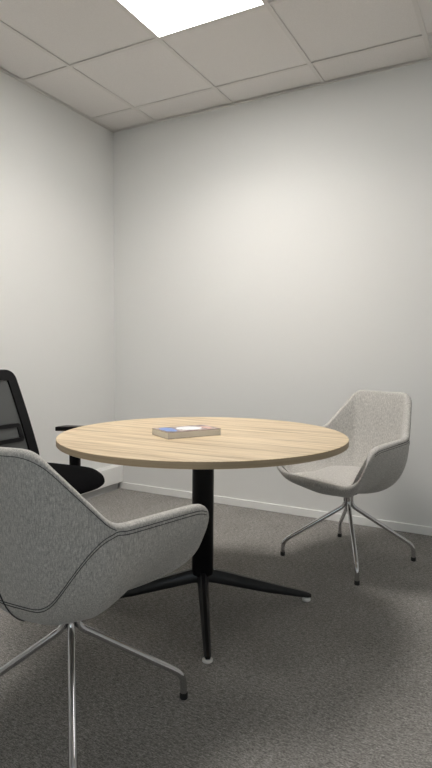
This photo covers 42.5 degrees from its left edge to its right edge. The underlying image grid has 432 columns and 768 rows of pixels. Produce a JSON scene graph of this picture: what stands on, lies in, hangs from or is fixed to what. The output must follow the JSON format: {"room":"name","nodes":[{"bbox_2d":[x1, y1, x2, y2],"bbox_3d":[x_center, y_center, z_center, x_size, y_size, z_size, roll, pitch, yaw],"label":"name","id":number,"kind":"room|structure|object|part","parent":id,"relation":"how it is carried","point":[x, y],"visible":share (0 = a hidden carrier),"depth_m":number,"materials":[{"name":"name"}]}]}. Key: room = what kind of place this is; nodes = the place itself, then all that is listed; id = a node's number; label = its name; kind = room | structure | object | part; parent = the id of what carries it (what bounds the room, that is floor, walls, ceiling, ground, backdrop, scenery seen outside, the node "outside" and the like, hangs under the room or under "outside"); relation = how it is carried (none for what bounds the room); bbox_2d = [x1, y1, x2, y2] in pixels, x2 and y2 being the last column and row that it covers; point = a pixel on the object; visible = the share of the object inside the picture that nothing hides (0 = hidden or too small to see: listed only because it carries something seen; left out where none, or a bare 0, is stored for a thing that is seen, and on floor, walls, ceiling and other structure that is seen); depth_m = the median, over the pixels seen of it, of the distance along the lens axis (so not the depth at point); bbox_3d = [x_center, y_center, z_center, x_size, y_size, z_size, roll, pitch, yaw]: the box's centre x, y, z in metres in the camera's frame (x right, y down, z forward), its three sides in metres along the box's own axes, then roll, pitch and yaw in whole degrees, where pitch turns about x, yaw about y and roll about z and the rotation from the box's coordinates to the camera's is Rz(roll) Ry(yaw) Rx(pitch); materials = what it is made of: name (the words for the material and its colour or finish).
{"room":"office","nodes":[
{"label":"office","id":0,"kind":"room"},
{"bbox_2d":[0,71,114,468],"bbox_3d":[-2.120,-0.496,2.109,0.200,2.888,5.600,2,4,28],"label":"wall","id":1,"kind":"structure","parent":0,"point":[57,163],"depth_m":3.78,"materials":[{"name":"white paint"}]},
{"bbox_2d":[81,464,122,499],"bbox_3d":[-1.744,0.830,2.605,0.080,0.187,4.100,2,4,28],"label":"ledge","id":2,"kind":"object","parent":1,"relation":"attached to","point":[113,474],"depth_m":4.25,"materials":[{"name":"white paint"}]},
{"bbox_2d":[0,488,431,767],"bbox_3d":[-0.017,1.085,1.060,5.000,0.120,5.600,2,4,28],"label":"floor","id":3,"kind":"structure","parent":0,"point":[342,677],"depth_m":1.93,"materials":[{"name":"carpet"}]},
{"bbox_2d":[0,369,104,493],"bbox_3d":[-0.960,0.422,2.925,0.761,0.975,0.615,2,4,28],"label":"office chair","id":4,"kind":"object","parent":3,"relation":"on","point":[16,431],"visible":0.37,"depth_m":3.12,"materials":[{"name":"black plastic"}]},
{"bbox_3d":[-1.211,0.189,3.044,0.192,0.528,0.469,2,4,28],"label":"frame","id":5,"kind":"part","parent":4,"relation":"part of","materials":[{"name":"black plastic"}]},
{"bbox_3d":[-0.830,0.399,3.063,0.065,0.285,0.176,2,4,28],"label":"armrest","id":6,"kind":"part","parent":4,"relation":"part of","materials":[{"name":"black plastic"}]},
{"bbox_3d":[-0.871,0.496,2.877,0.508,0.088,0.449,2,4,28],"label":"seat","id":7,"kind":"part","parent":4,"relation":"part of","materials":[{"name":"black fabric"}]},
{"bbox_2d":[0,447,208,767],"bbox_3d":[-0.424,0.561,1.628,0.651,0.854,0.595,2,4,31],"label":"swivel chair","id":8,"kind":"object","parent":3,"relation":"on","point":[63,563],"visible":1,"depth_m":1.37,"materials":[{"name":"grey fabric"}]},
{"bbox_3d":[-0.598,0.812,1.595,0.346,0.332,0.022,-1,3,-15],"label":"leg","id":9,"kind":"part","parent":8,"relation":"part of","materials":[{"name":"silver metal"}]},
{"bbox_3d":[-0.381,0.821,1.470,0.022,0.332,0.346,-1,3,-15],"label":"leg","id":10,"kind":"part","parent":8,"relation":"part of","materials":[{"name":"silver metal"}]},
{"bbox_3d":[-0.256,0.809,1.686,0.346,0.332,0.022,-1,3,-15],"label":"leg","id":11,"kind":"part","parent":8,"relation":"part of","materials":[{"name":"silver metal"}]},
{"bbox_2d":[56,417,348,663],"bbox_3d":[-0.056,0.579,2.378,1.204,0.737,1.204,2,4,28],"label":"round table","id":12,"kind":"object","parent":3,"relation":"on","point":[242,443],"visible":0.87,"depth_m":2.22,"materials":[{"name":"brown wood"}]},
{"bbox_3d":[-0.300,0.859,2.379,0.465,0.142,0.047,0,3,-4],"label":"leg","id":13,"kind":"part","parent":12,"relation":"part of","materials":[{"name":"black metal"}]},
{"bbox_2d":[152,424,220,438],"bbox_3d":[-0.123,0.199,2.323,0.246,0.026,0.149,-2,4,-31],"label":"paperback book","id":14,"kind":"object","parent":12,"relation":"on","point":[176,432],"visible":1,"depth_m":2.28,"materials":[{"name":"paper"}]},
{"bbox_3d":[-0.043,0.874,2.153,0.047,0.142,0.465,0,3,-4],"label":"leg","id":15,"kind":"part","parent":12,"relation":"part of","materials":[{"name":"black metal"}]},
{"bbox_3d":[0.184,0.860,2.410,0.465,0.142,0.047,0,3,-4],"label":"leg","id":16,"kind":"part","parent":12,"relation":"part of","materials":[{"name":"black metal"}]},
{"bbox_2d":[276,389,415,585],"bbox_3d":[0.695,0.483,2.906,0.595,0.876,0.651,-2,4,-38],"label":"swivel chair","id":17,"kind":"object","parent":3,"relation":"on","point":[376,424],"visible":0.91,"depth_m":2.92,"materials":[{"name":"grey fabric"}]},
{"bbox_3d":[0.519,0.736,2.941,0.346,0.340,0.022,1,3,6],"label":"leg","id":18,"kind":"part","parent":17,"relation":"part of","materials":[{"name":"silver metal"}]},
{"bbox_3d":[0.713,0.728,3.098,0.022,0.340,0.346,1,3,6],"label":"leg","id":19,"kind":"part","parent":17,"relation":"part of","materials":[{"name":"silver metal"}]},
{"bbox_3d":[0.677,0.748,2.747,0.022,0.340,0.346,1,3,6],"label":"leg","id":20,"kind":"part","parent":17,"relation":"part of","materials":[{"name":"silver metal"}]},
{"bbox_3d":[0.871,0.740,2.905,0.346,0.340,0.022,1,3,6],"label":"leg","id":21,"kind":"part","parent":17,"relation":"part of","materials":[{"name":"silver metal"}]},
{"bbox_2d":[0,0,431,130],"bbox_3d":[0.001,-1.796,0.891,4.600,0.124,5.200,2,4,28],"label":"ceiling","id":22,"kind":"structure","parent":0,"point":[96,58],"depth_m":3.12,"materials":[{"name":"white"}]},
{"bbox_2d":[118,0,262,36],"bbox_3d":[-0.181,-1.841,2.560,0.631,0.015,0.631,2,4,28],"label":"recessed light","id":23,"kind":"object","parent":22,"relation":"in","point":[162,17],"visible":0.97,"depth_m":2.75,"materials":[{"name":"white paint"}]},
{"bbox_2d":[113,60,431,526],"bbox_3d":[1.274,-0.547,3.345,4.600,2.888,0.200,2,4,28],"label":"wall","id":24,"kind":"structure","parent":0,"point":[273,255],"depth_m":3.67,"materials":[{"name":"white paint"}]},
{"bbox_2d":[0,58,431,132],"bbox_3d":[0.000,-1.733,0.895,4.600,0.003,5.200,2,4,28],"label":"trim","id":25,"kind":"structure","parent":24,"relation":"attached to","point":[427,59],"depth_m":3.63,"materials":[{"name":"white"}]},
{"bbox_2d":[120,482,431,535],"bbox_3d":[1.241,0.875,3.320,4.540,0.052,0.012,2,4,28],"label":"baseboard","id":26,"kind":"structure","parent":24,"relation":"attached to","point":[398,526],"depth_m":3.73,"materials":[{"name":"white paint"}]}
]}

